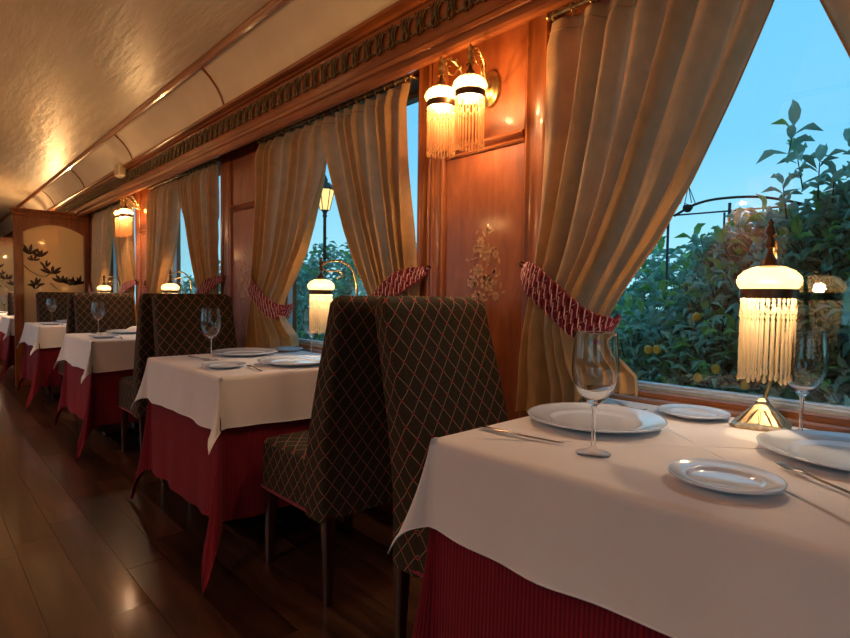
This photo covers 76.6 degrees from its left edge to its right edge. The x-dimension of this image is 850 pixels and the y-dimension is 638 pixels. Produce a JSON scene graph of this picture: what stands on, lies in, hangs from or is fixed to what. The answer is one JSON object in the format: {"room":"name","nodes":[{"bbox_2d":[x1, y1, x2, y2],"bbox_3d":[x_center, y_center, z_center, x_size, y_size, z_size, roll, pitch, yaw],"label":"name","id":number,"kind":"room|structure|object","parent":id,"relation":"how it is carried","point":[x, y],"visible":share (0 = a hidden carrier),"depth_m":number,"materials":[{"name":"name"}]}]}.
{"room":"train carriage","nodes":[
{"label":"train carriage","id":0,"kind":"room"},
{"bbox_2d":[0,0,270,218],"bbox_3d":[-3.176,-1.758,3.654,2.240,0.135,24.200,-1,3,-44],"label":"ceiling","id":1,"kind":"structure","parent":0,"point":[71,71],"depth_m":3.64,"materials":[{"name":"beige paint"}]},
{"bbox_2d":[0,359,422,637],"bbox_3d":[-3.214,0.987,3.763,3.400,0.060,24.200,-1,3,-44],"label":"floor","id":2,"kind":"structure","parent":0,"point":[79,558],"depth_m":2.35,"materials":[{"name":"laminate"}]},
{"bbox_2d":[0,237,13,310],"bbox_3d":[-7.832,-0.441,10.069,0.825,2.165,0.120,-1,3,-44],"label":"wall","id":3,"kind":"structure","parent":2,"relation":"on","point":[6,243],"depth_m":10.04,"materials":[{"name":"brown wood"}]},
{"bbox_2d":[7,292,10,315],"bbox_3d":[-6.429,0.140,8.654,0.488,1.154,0.600,-1,3,-44],"label":"dining chair","id":4,"kind":"object","parent":2,"relation":"on","point":[8,306],"visible":0.12,"depth_m":8.30,"materials":[{"name":"fabric"}]},
{"bbox_2d":[10,292,14,367],"bbox_3d":[-5.896,0.170,8.095,0.488,1.154,0.600,-1,3,-44],"label":"dining chair","id":5,"kind":"object","parent":2,"relation":"on","point":[11,293],"visible":0.12,"depth_m":8.06,"materials":[{"name":"fabric"}]},
{"bbox_2d":[9,207,89,385],"bbox_3d":[-4.709,-0.268,6.793,0.825,2.165,0.120,-1,3,-44],"label":"wall","id":6,"kind":"structure","parent":2,"relation":"on","point":[51,249],"depth_m":6.70,"materials":[{"name":"brown wood"}]},
{"bbox_2d":[36,292,70,393],"bbox_3d":[-4.282,0.260,6.402,0.488,1.154,0.600,-1,3,-44],"label":"dining chair","id":7,"kind":"object","parent":2,"relation":"on","point":[43,315],"visible":0.17,"depth_m":6.44,"materials":[{"name":"fabric"}]},
{"bbox_2d":[58,292,76,388],"bbox_3d":[-3.380,0.310,5.455,0.488,1.154,0.600,-1,3,-44],"label":"dining chair","id":8,"kind":"object","parent":2,"relation":"on","point":[70,324],"visible":0.2,"depth_m":5.12,"materials":[{"name":"fabric"}]},
{"bbox_2d":[74,292,135,428],"bbox_3d":[-2.847,0.339,4.896,0.488,1.154,0.600,-1,3,-44],"label":"dining chair","id":9,"kind":"object","parent":2,"relation":"on","point":[119,307],"visible":0.25,"depth_m":5.00,"materials":[{"name":"fabric"}]},
{"bbox_2d":[102,421,139,436],"bbox_3d":[-2.398,0.549,4.500,0.812,0.780,0.913,-1,3,-44],"label":"dining table","id":10,"kind":"object","parent":2,"relation":"on","point":[133,427],"visible":0.22,"depth_m":4.41,"materials":[{"name":"brown wood"}]},
{"bbox_2d":[52,360,138,460],"bbox_3d":[-2.432,0.541,4.430,1.010,0.786,1.256,-1,3,-44],"label":"table skirt","id":11,"kind":"object","parent":10,"relation":"on","point":[95,401],"visible":0.33,"depth_m":3.96,"materials":[{"name":"red fabric"}]},
{"bbox_2d":[54,332,135,383],"bbox_3d":[-2.405,0.293,4.450,0.980,0.318,1.160,-1,3,-44],"label":"tablecloth","id":12,"kind":"object","parent":11,"relation":"on","point":[81,350],"visible":0.55,"depth_m":3.98,"materials":[{"name":"beige fabric"}]},
{"bbox_2d":[91,301,104,331],"bbox_3d":[-2.751,-0.011,4.529,0.101,0.272,0.101,-1,3,-44],"label":"wine glass","id":13,"kind":"object","parent":12,"relation":"on","point":[97,307],"visible":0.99,"depth_m":4.49,"materials":[{"name":"clear glass"}]},
{"bbox_2d":[91,301,104,320],"bbox_3d":[-2.750,-0.065,4.527,0.101,0.164,0.101,-1,3,-44],"label":"bowl","id":14,"kind":"object","parent":13,"relation":"on","point":[97,307],"depth_m":4.49,"materials":[{"name":"clear glass"}]},
{"bbox_2d":[89,334,118,337],"bbox_3d":[-2.479,0.135,4.153,0.198,0.017,0.198,-1,3,-44],"label":"plate","id":15,"kind":"object","parent":12,"relation":"on","point":[107,335],"visible":1,"depth_m":4.12,"materials":[{"name":"white ceramic"}]},
{"bbox_2d":[106,329,135,333],"bbox_3d":[-2.576,0.109,4.699,0.370,0.022,0.370,-1,3,-44],"label":"dinner plate","id":16,"kind":"object","parent":12,"relation":"on","point":[118,331],"visible":0.58,"depth_m":4.59,"materials":[{"name":"white ceramic"}]},
{"bbox_2d":[123,326,136,331],"bbox_3d":[-2.549,0.088,4.740,0.200,0.052,0.072,1,2,1],"label":"napkin","id":17,"kind":"object","parent":16,"relation":"on","point":[133,328],"visible":0.48,"depth_m":4.71,"materials":[{"name":"beige fabric"}]},
{"bbox_2d":[161,269,192,293],"bbox_3d":[-2.109,-0.148,4.625,0.316,0.556,0.172,1,2,16],"label":"table lamp","id":18,"kind":"object","parent":12,"relation":"on","point":[169,287],"visible":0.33,"depth_m":4.59,"materials":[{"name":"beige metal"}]},
{"bbox_2d":[118,293,156,452],"bbox_3d":[-1.855,0.395,3.856,0.488,1.154,0.600,-1,3,-44],"label":"dining chair","id":19,"kind":"object","parent":2,"relation":"on","point":[129,386],"visible":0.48,"depth_m":3.57,"materials":[{"name":"fabric"}]},
{"bbox_2d":[151,293,236,481],"bbox_3d":[-1.322,0.424,3.297,0.488,1.154,0.600,-1,3,-44],"label":"dining chair","id":20,"kind":"object","parent":2,"relation":"on","point":[176,317],"visible":0.25,"depth_m":3.36,"materials":[{"name":"fabric"}]},
{"bbox_2d":[261,295,392,607],"bbox_3d":[-0.330,0.479,2.256,0.488,1.154,0.600,-1,3,-44],"label":"dining chair","id":21,"kind":"object","parent":2,"relation":"on","point":[338,467],"visible":0.6,"depth_m":2.00,"materials":[{"name":"fabric"}]},
{"bbox_2d":[374,296,507,637],"bbox_3d":[0.202,0.509,1.698,0.488,1.154,0.600,-1,3,-44],"label":"dining chair","id":22,"kind":"object","parent":2,"relation":"on","point":[441,377],"visible":0.45,"depth_m":1.70,"materials":[{"name":"fabric"}]},
{"bbox_3d":[-3.923,0.464,6.099,0.812,0.780,0.913,-1,3,-44],"label":"dining table","id":23,"kind":"object","parent":2,"relation":"on","visible":0},
{"bbox_2d":[16,343,60,408],"bbox_3d":[-3.956,0.456,6.029,1.010,0.786,1.256,-1,3,-44],"label":"table skirt","id":24,"kind":"object","parent":23,"relation":"on","point":[38,367],"visible":0.3,"depth_m":5.53,"materials":[{"name":"red fabric"}]},
{"bbox_2d":[17,322,65,355],"bbox_3d":[-3.929,0.208,6.049,0.980,0.318,1.160,-1,3,-44],"label":"tablecloth","id":25,"kind":"object","parent":24,"relation":"on","point":[34,333],"visible":0.43,"depth_m":5.55,"materials":[{"name":"beige fabric"}]},
{"bbox_2d":[39,322,59,324],"bbox_3d":[-4.004,0.050,5.752,0.198,0.017,0.198,-1,3,-44],"label":"plate","id":26,"kind":"object","parent":25,"relation":"on","point":[49,323],"visible":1,"depth_m":5.70,"materials":[{"name":"white ceramic"}]},
{"bbox_2d":[46,299,56,320],"bbox_3d":[-4.302,-0.099,6.199,0.101,0.272,0.101,-1,3,-44],"label":"wine glass","id":27,"kind":"object","parent":25,"relation":"on","point":[51,304],"visible":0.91,"depth_m":6.16,"materials":[{"name":"clear glass"}]},
{"bbox_2d":[46,299,56,312],"bbox_3d":[-4.301,-0.153,6.197,0.101,0.164,0.101,-1,3,-44],"label":"bowl","id":28,"kind":"object","parent":27,"relation":"on","point":[51,304],"depth_m":6.16,"materials":[{"name":"clear glass"}]},
{"bbox_2d":[97,275,119,292],"bbox_3d":[-3.634,-0.233,6.225,0.316,0.556,0.172,1,2,16],"label":"table lamp","id":29,"kind":"object","parent":25,"relation":"on","point":[104,288],"visible":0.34,"depth_m":6.20,"materials":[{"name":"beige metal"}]},
{"bbox_3d":[-0.874,0.633,2.901,0.812,0.780,0.913,-1,3,-44],"label":"dining table","id":30,"kind":"object","parent":2,"relation":"on","visible":0},
{"bbox_2d":[126,399,381,594],"bbox_3d":[-0.907,0.626,2.830,1.010,0.786,1.256,-1,3,-44],"label":"table skirt","id":31,"kind":"object","parent":30,"relation":"on","point":[224,483],"visible":0.38,"depth_m":2.39,"materials":[{"name":"red fabric"}]},
{"bbox_2d":[130,350,320,453],"bbox_3d":[-0.880,0.378,2.850,0.980,0.318,1.160,-1,3,-44],"label":"tablecloth","id":32,"kind":"object","parent":31,"relation":"on","point":[242,396],"visible":0.59,"depth_m":2.45,"materials":[{"name":"beige fabric"}]},
{"bbox_2d":[200,308,220,359],"bbox_3d":[-1.123,0.079,2.821,0.101,0.272,0.101,-1,3,-44],"label":"wine glass","id":33,"kind":"object","parent":32,"relation":"on","point":[210,323],"visible":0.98,"depth_m":2.78,"materials":[{"name":"clear glass"}]},
{"bbox_2d":[200,308,220,338],"bbox_3d":[-1.122,0.025,2.819,0.101,0.164,0.101,-1,3,-44],"label":"bowl","id":34,"kind":"object","parent":33,"relation":"on","point":[210,323],"depth_m":2.78,"materials":[{"name":"clear glass"}]},
{"bbox_2d":[201,361,245,368],"bbox_3d":[-0.955,0.220,2.553,0.198,0.017,0.198,-1,3,-44],"label":"plate","id":35,"kind":"object","parent":32,"relation":"on","point":[218,364],"visible":1,"depth_m":2.58,"materials":[{"name":"white ceramic"}]},
{"bbox_2d":[212,348,277,356],"bbox_3d":[-1.041,0.194,3.115,0.370,0.022,0.370,-1,3,-44],"label":"dinner plate","id":36,"kind":"object","parent":32,"relation":"on","point":[237,352],"visible":1,"depth_m":3.17,"materials":[{"name":"white ceramic"}]},
{"bbox_2d":[272,347,302,351],"bbox_3d":[-0.861,0.189,3.353,0.198,0.017,0.198,-1,3,-44],"label":"plate","id":37,"kind":"object","parent":32,"relation":"on","point":[280,349],"visible":0.8,"depth_m":3.36,"materials":[{"name":"white ceramic"}]},
{"bbox_2d":[257,355,320,365],"bbox_3d":[-0.657,0.214,2.726,0.370,0.022,0.370,-1,3,-44],"label":"dinner plate","id":38,"kind":"object","parent":32,"relation":"on","point":[289,360],"visible":0.88,"depth_m":2.79,"materials":[{"name":"white ceramic"}]},
{"bbox_2d":[303,308,319,355],"bbox_3d":[-0.643,0.076,3.057,0.101,0.272,0.101,-1,3,-44],"label":"wine glass","id":39,"kind":"object","parent":32,"relation":"on","point":[306,310],"visible":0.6,"depth_m":3.02,"materials":[{"name":"clear glass"}]},
{"bbox_2d":[303,308,319,336],"bbox_3d":[-0.642,0.022,3.054,0.101,0.164,0.101,-1,3,-44],"label":"bowl","id":40,"kind":"object","parent":39,"relation":"on","point":[306,310],"depth_m":3.02,"materials":[{"name":"clear glass"}]},
{"bbox_2d":[307,257,357,333],"bbox_3d":[-0.483,-0.058,2.923,0.317,0.556,0.171,2,2,19],"label":"table lamp","id":41,"kind":"object","parent":32,"relation":"on","point":[321,286],"visible":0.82,"depth_m":2.89,"materials":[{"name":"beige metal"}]},
{"bbox_3d":[0.651,0.718,1.301,0.812,0.780,0.913,-1,3,-44],"label":"dining table","id":42,"kind":"object","parent":2,"relation":"on","visible":0},
{"bbox_2d":[412,528,670,637],"bbox_3d":[0.618,0.710,1.231,1.010,0.786,1.256,-1,3,-44],"label":"table skirt","id":43,"kind":"object","parent":42,"relation":"on","point":[465,593],"visible":0.26,"depth_m":1.21,"materials":[{"name":"red fabric"}]},
{"bbox_2d":[388,398,849,637],"bbox_3d":[0.645,0.462,1.251,0.979,0.318,1.160,-1,3,-44],"label":"tablecloth","id":44,"kind":"object","parent":42,"relation":"on","point":[650,547],"visible":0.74,"depth_m":1.00,"materials":[{"name":"beige fabric"}]},
{"bbox_2d":[479,426,563,443],"bbox_3d":[0.236,0.288,1.341,0.235,0.008,0.017,3,3,39],"label":"knife","id":45,"kind":"object","parent":44,"relation":"on","point":[480,427],"visible":1,"depth_m":1.35,"materials":[{"name":"metal"}]},
{"bbox_2d":[572,331,618,457],"bbox_3d":[0.376,0.165,1.194,0.101,0.272,0.101,-1,3,-44],"label":"wine glass","id":46,"kind":"object","parent":44,"relation":"on","point":[595,358],"visible":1,"depth_m":1.16,"materials":[{"name":"clear glass"}]},
{"bbox_2d":[572,331,618,405],"bbox_3d":[0.377,0.111,1.192,0.101,0.164,0.101,-1,3,-44],"label":"bowl","id":47,"kind":"object","parent":46,"relation":"on","point":[595,358],"depth_m":1.15,"materials":[{"name":"clear glass"}]},
{"bbox_2d":[527,402,666,433],"bbox_3d":[0.473,0.279,1.500,0.370,0.022,0.370,-1,3,-44],"label":"dinner plate","id":48,"kind":"object","parent":44,"relation":"on","point":[610,419],"visible":0.87,"depth_m":1.53,"materials":[{"name":"white ceramic"}]},
{"bbox_2d":[657,404,730,420],"bbox_3d":[0.802,0.281,1.609,0.198,0.017,0.198,-1,3,-44],"label":"plate","id":49,"kind":"object","parent":44,"relation":"on","point":[684,411],"visible":1,"depth_m":1.63,"materials":[{"name":"white ceramic"}]},
{"bbox_2d":[668,459,787,494],"bbox_3d":[0.568,0.302,1.019,0.198,0.017,0.198,-1,3,-44],"label":"plate","id":50,"kind":"object","parent":44,"relation":"on","point":[722,476],"visible":1,"depth_m":1.03,"materials":[{"name":"white ceramic"}]},
{"bbox_2d":[730,219,803,431],"bbox_3d":[0.907,0.021,1.431,0.148,0.556,0.266,2,3,31],"label":"table lamp","id":51,"kind":"object","parent":44,"relation":"on","point":[769,280],"visible":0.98,"depth_m":1.36,"materials":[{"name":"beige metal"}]},
{"bbox_2d":[756,429,849,471],"bbox_3d":[0.944,0.298,1.181,0.370,0.022,0.370,-1,3,-44],"label":"dinner plate","id":52,"kind":"object","parent":44,"relation":"on","point":[829,449],"visible":1,"depth_m":1.26,"materials":[{"name":"white ceramic"}]},
{"bbox_2d":[782,330,828,430],"bbox_3d":[0.951,0.166,1.355,0.101,0.272,0.101,-1,3,-44],"label":"wine glass","id":53,"kind":"object","parent":44,"relation":"on","point":[809,357],"visible":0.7,"depth_m":1.31,"materials":[{"name":"clear glass"}]},
{"bbox_2d":[782,330,828,395],"bbox_3d":[0.952,0.112,1.353,0.101,0.164,0.101,-1,3,-44],"label":"bowl","id":54,"kind":"object","parent":53,"relation":"on","point":[809,357],"depth_m":1.31,"materials":[{"name":"clear glass"}]},
{"bbox_2d":[775,461,849,493],"bbox_3d":[0.754,0.306,1.026,0.021,0.007,0.207,1,2,-7],"label":"fork","id":55,"kind":"object","parent":44,"relation":"on","point":[786,466],"visible":1,"depth_m":1.06,"materials":[{"name":"metal"}]},
{"bbox_3d":[-5.448,0.379,7.699,0.812,0.780,0.913,-1,3,-44],"label":"dining table","id":56,"kind":"object","parent":2,"relation":"on","visible":0},
{"bbox_2d":[0,331,14,380],"bbox_3d":[-5.481,0.371,7.629,1.010,0.786,1.256,-1,3,-44],"label":"table skirt","id":57,"kind":"object","parent":56,"relation":"on","point":[7,346],"visible":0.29,"depth_m":7.08,"materials":[{"name":"red fabric"}]},
{"bbox_2d":[0,316,14,339],"bbox_3d":[-5.454,0.123,7.649,0.980,0.318,1.160,-1,3,-44],"label":"tablecloth","id":58,"kind":"object","parent":56,"relation":"on","point":[7,322],"visible":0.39,"depth_m":7.19,"materials":[{"name":"beige fabric"}]},
{"bbox_3d":[-6.972,0.294,9.298,0.812,0.780,0.913,-1,3,-44],"label":"dining table","id":59,"kind":"object","parent":2,"relation":"on","visible":0},
{"bbox_2d":[0,312,6,320],"bbox_3d":[-6.979,0.039,9.248,0.979,0.318,1.160,-1,3,-44],"label":"tablecloth","id":60,"kind":"object","parent":59,"relation":"on","point":[1,313],"visible":0.02,"depth_m":8.74,"materials":[{"name":"beige fabric"}]},
{"bbox_2d":[0,296,7,309],"bbox_3d":[-7.352,-0.269,9.399,0.101,0.272,0.101,-1,3,-44],"label":"wine glass","id":61,"kind":"object","parent":60,"relation":"on","point":[4,299],"visible":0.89,"depth_m":9.37,"materials":[{"name":"clear glass"}]},
{"bbox_2d":[0,296,7,304],"bbox_3d":[-7.351,-0.323,9.396,0.101,0.164,0.101,-1,3,-44],"label":"bowl","id":62,"kind":"object","parent":61,"relation":"on","point":[4,299],"depth_m":9.36,"materials":[{"name":"clear glass"}]},
{"bbox_2d":[86,0,609,420],"bbox_3d":[-2.058,-0.404,4.791,0.262,2.670,24.200,-1,3,-44],"label":"wall","id":63,"kind":"structure","parent":0,"point":[478,212],"depth_m":2.23,"materials":[{"name":"brown wood"}]},
{"bbox_2d":[93,195,134,213],"bbox_3d":[-3.577,-1.292,6.158,0.063,0.050,1.580,-1,3,-44],"label":"curtain rod","id":64,"kind":"object","parent":63,"relation":"attached to","point":[118,201],"visible":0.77,"depth_m":6.20,"materials":[{"name":"brown metal"}]},
{"bbox_2d":[91,207,112,292],"bbox_3d":[-3.893,-0.587,6.495,0.116,1.418,0.888,-1,3,-44],"label":"curtain","id":65,"kind":"object","parent":64,"relation":"hanging from","point":[102,233],"visible":0.71,"depth_m":6.42,"materials":[{"name":"beige fabric"}]},
{"bbox_2d":[88,283,92,292],"bbox_3d":[-4.058,-0.318,6.663,0.169,0.294,0.479,-1,3,-44],"label":"tieback","id":66,"kind":"object","parent":65,"relation":"attached to","point":[90,284],"visible":0.26,"depth_m":6.63,"materials":[{"name":"red fabric"}]},
{"bbox_2d":[111,200,136,325],"bbox_3d":[-3.275,-0.553,5.856,0.113,1.419,0.845,-1,3,-41],"label":"curtain","id":67,"kind":"object","parent":64,"relation":"hanging from","point":[124,247],"visible":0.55,"depth_m":5.67,"materials":[{"name":"beige fabric"}]},
{"bbox_2d":[119,280,138,292],"bbox_3d":[-3.126,-0.267,5.684,0.168,0.293,0.416,-1,3,-44],"label":"tieback","id":68,"kind":"object","parent":67,"relation":"attached to","point":[125,286],"visible":0.52,"depth_m":5.57,"materials":[{"name":"red fabric"}]},
{"bbox_2d":[114,163,126,177],"bbox_3d":[-3.065,-1.494,5.412,0.075,0.130,0.170,-1,3,-44],"label":"alarm box","id":69,"kind":"object","parent":63,"relation":"attached to","point":[120,171],"visible":0.91,"depth_m":5.36,"materials":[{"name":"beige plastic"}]},
{"bbox_2d":[112,206,133,292],"bbox_3d":[-3.462,-0.599,6.305,0.100,1.480,1.580,-1,3,-44],"label":"window","id":70,"kind":"structure","parent":63,"relation":"in","point":[114,264],"depth_m":6.87,"materials":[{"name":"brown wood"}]},
{"bbox_2d":[114,196,145,237],"bbox_3d":[-2.877,-0.997,5.279,0.274,0.392,0.277,-1,3,-44],"label":"wall sconce","id":71,"kind":"object","parent":63,"relation":"attached to","point":[124,214],"visible":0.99,"depth_m":5.21,"materials":[{"name":"white glass"}]},
{"bbox_2d":[148,158,219,189],"bbox_3d":[-2.095,-1.210,4.603,0.063,0.050,1.560,-1,3,-44],"label":"curtain rod","id":72,"kind":"object","parent":63,"relation":"attached to","point":[215,159],"visible":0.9,"depth_m":4.46,"materials":[{"name":"brown metal"}]},
{"bbox_2d":[146,180,180,292],"bbox_3d":[-2.409,-0.504,4.928,0.122,1.417,0.897,-1,3,-44],"label":"curtain","id":73,"kind":"object","parent":72,"relation":"hanging from","point":[163,208],"visible":0.7,"depth_m":4.86,"materials":[{"name":"beige fabric"}]},
{"bbox_2d":[142,280,148,293],"bbox_3d":[-2.569,-0.235,5.100,0.169,0.294,0.479,-1,3,-44],"label":"tieback","id":74,"kind":"object","parent":73,"relation":"attached to","point":[144,289],"visible":0.28,"depth_m":5.08,"materials":[{"name":"red fabric"}]},
{"bbox_2d":[177,164,219,293],"bbox_3d":[-1.805,-0.470,4.299,0.124,1.417,0.845,-1,3,-44],"label":"curtain","id":75,"kind":"object","parent":72,"relation":"hanging from","point":[198,191],"visible":0.71,"depth_m":4.16,"materials":[{"name":"beige fabric"}]},
{"bbox_2d":[196,275,226,293],"bbox_3d":[-1.650,-0.185,4.136,0.168,0.293,0.416,-1,3,-44],"label":"tieback","id":76,"kind":"object","parent":75,"relation":"attached to","point":[206,285],"visible":0.52,"depth_m":4.02,"materials":[{"name":"red fabric"}]},
{"bbox_2d":[171,170,220,293],"bbox_3d":[-1.979,-0.516,4.750,0.100,1.480,1.560,-1,3,-44],"label":"window","id":77,"kind":"structure","parent":63,"relation":"in","point":[174,269],"depth_m":5.31,"materials":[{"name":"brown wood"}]},
{"bbox_2d":[0,0,397,236],"bbox_3d":[-2.311,-1.605,4.492,0.209,0.254,24.208,-1,3,-44],"label":"ceiling","id":78,"kind":"structure","parent":63,"relation":"attached to","point":[281,33],"depth_m":3.46,"materials":[{"name":"beige paint"}]},
{"bbox_2d":[3,0,579,237],"bbox_3d":[-2.177,-1.342,4.628,0.206,0.317,24.200,-1,3,-44],"label":"trim","id":79,"kind":"structure","parent":63,"relation":"attached to","point":[405,37],"depth_m":2.74,"materials":[{"name":"brown wood"}]},
{"bbox_2d":[257,73,418,143],"bbox_3d":[-0.565,-1.125,2.998,0.063,0.050,1.505,-1,3,-44],"label":"curtain rod","id":80,"kind":"object","parent":63,"relation":"attached to","point":[410,76],"visible":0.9,"depth_m":2.83,"materials":[{"name":"brown metal"}]},
{"bbox_2d":[246,119,326,347],"bbox_3d":[-0.864,-0.417,3.305,0.116,1.418,0.896,-1,3,-44],"label":"curtain","id":81,"kind":"object","parent":80,"relation":"hanging from","point":[290,169],"visible":0.95,"depth_m":3.28,"materials":[{"name":"beige fabric"}]},
{"bbox_2d":[248,276,293,319],"bbox_3d":[-1.026,-0.149,3.467,0.478,0.297,0.166,3,3,42],"label":"tieback","id":82,"kind":"object","parent":81,"relation":"attached to","point":[266,306],"visible":0.87,"depth_m":3.35,"materials":[{"name":"red fabric"}]},
{"bbox_2d":[321,83,419,295],"bbox_3d":[-0.290,-0.386,2.715,0.115,1.418,0.851,-1,3,-44],"label":"curtain","id":83,"kind":"object","parent":80,"relation":"hanging from","point":[365,145],"visible":0.7,"depth_m":2.63,"materials":[{"name":"beige fabric"}]},
{"bbox_2d":[371,265,432,295],"bbox_3d":[-0.140,-0.101,2.552,0.168,0.293,0.416,-1,3,-44],"label":"tieback","id":84,"kind":"object","parent":83,"relation":"attached to","point":[399,281],"visible":0.48,"depth_m":2.44,"materials":[{"name":"red fabric"}]},
{"bbox_2d":[285,92,418,353],"bbox_3d":[-0.450,-0.431,3.145,0.100,1.480,1.505,-1,3,-44],"label":"window","id":85,"kind":"structure","parent":63,"relation":"in","point":[317,346],"depth_m":3.44,"materials":[{"name":"brown wood"}]},
{"bbox_2d":[375,501,392,514],"bbox_3d":[-2.074,0.875,4.844,0.015,0.110,24.200,-1,3,-44],"label":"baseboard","id":86,"kind":"structure","parent":63,"relation":"attached to","point":[387,507],"depth_m":2.87,"materials":[{"name":"brown wood"}]},
{"bbox_2d":[425,43,500,158],"bbox_3d":[0.167,-0.828,2.085,0.274,0.392,0.277,-1,3,-44],"label":"wall sconce","id":87,"kind":"object","parent":63,"relation":"attached to","point":[469,88],"visible":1,"depth_m":2.04,"materials":[{"name":"white glass"}]},
{"bbox_2d":[545,0,596,21],"bbox_3d":[0.963,-1.040,1.396,0.063,0.050,1.505,-1,3,-44],"label":"curtain rod","id":88,"kind":"object","parent":63,"relation":"attached to","point":[549,16],"visible":0.87,"depth_m":1.86,"materials":[{"name":"brown metal"}]},
{"bbox_2d":[516,0,774,412],"bbox_3d":[0.662,-0.334,1.724,0.845,1.418,0.119,3,3,44],"label":"curtain","id":89,"kind":"object","parent":88,"relation":"hanging from","point":[639,92],"visible":0.84,"depth_m":1.74,"materials":[{"name":"beige fabric"}]},
{"bbox_2d":[519,261,621,337],"bbox_3d":[0.484,-0.067,1.897,0.168,0.292,0.416,-1,3,-44],"label":"tieback","id":90,"kind":"object","parent":89,"relation":"attached to","point":[548,295],"visible":0.85,"depth_m":1.82,"materials":[{"name":"red fabric"}]},
{"bbox_2d":[819,0,849,57],"bbox_3d":[1.236,-0.301,1.113,0.133,1.418,0.854,-1,3,-44],"label":"curtain","id":91,"kind":"object","parent":88,"relation":"hanging from","point":[837,11],"visible":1,"depth_m":1.34,"materials":[{"name":"beige fabric"}]},
{"bbox_2d":[582,380,849,432],"bbox_3d":[1.078,-0.346,1.542,0.100,1.480,1.505,-1,3,-44],"label":"windowsill","id":92,"kind":"structure","parent":63,"relation":"in","point":[816,416],"depth_m":1.67,"materials":[{"name":"brown wood"}]},
{"label":"outside","id":93,"kind":"structure","parent":0,"visible":0},
{"bbox_3d":[15.508,1.179,28.670,58.050,0.100,100.000,-1,3,-44],"label":"ground","id":94,"kind":"structure","parent":93,"visible":0},
{"bbox_2d":[181,237,364,340],"bbox_3d":[-3.493,-0.132,12.562,7.754,3.279,2.379,3,3,41],"label":"shrub","id":95,"kind":"object","parent":94,"relation":"on","point":[304,277],"visible":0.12,"depth_m":10.74,"materials":[{"name":"green plant"}]},
{"bbox_2d":[319,175,333,339],"bbox_3d":[-2.023,-0.643,10.812,0.396,4.470,0.455,-1,3,-44],"label":"street lamp","id":96,"kind":"object","parent":94,"relation":"on","point":[327,195],"visible":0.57,"depth_m":10.69,"materials":[{"name":"black metal"}]},
{"bbox_2d":[319,243,416,336],"bbox_3d":[0.063,0.309,6.649,1.928,2.966,4.517,-1,3,-32],"label":"shrub","id":97,"kind":"object","parent":94,"relation":"on","point":[348,287],"visible":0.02,"depth_m":7.22,"materials":[{"name":"green plant"}]},
{"bbox_2d":[610,223,775,381],"bbox_3d":[4.205,0.406,5.123,2.593,3.073,6.246,-1,3,-41],"label":"shrub","id":98,"kind":"object","parent":94,"relation":"on","point":[652,274],"visible":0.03,"depth_m":5.94,"materials":[{"name":"green plant"}]},
{"bbox_2d":[613,99,849,405],"bbox_3d":[2.311,0.489,2.664,3.633,2.984,1.692,3,3,40],"label":"bush","id":99,"kind":"object","parent":94,"relation":"on","point":[697,328],"visible":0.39,"depth_m":2.70,"materials":[{"name":"green plant"}]},
{"bbox_2d":[665,187,815,290],"bbox_3d":[2.017,0.512,3.552,0.110,2.851,0.923,-1,3,-44],"label":"arch","id":100,"kind":"object","parent":94,"relation":"on","point":[686,208],"visible":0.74,"depth_m":3.66,"materials":[{"name":"black metal"}]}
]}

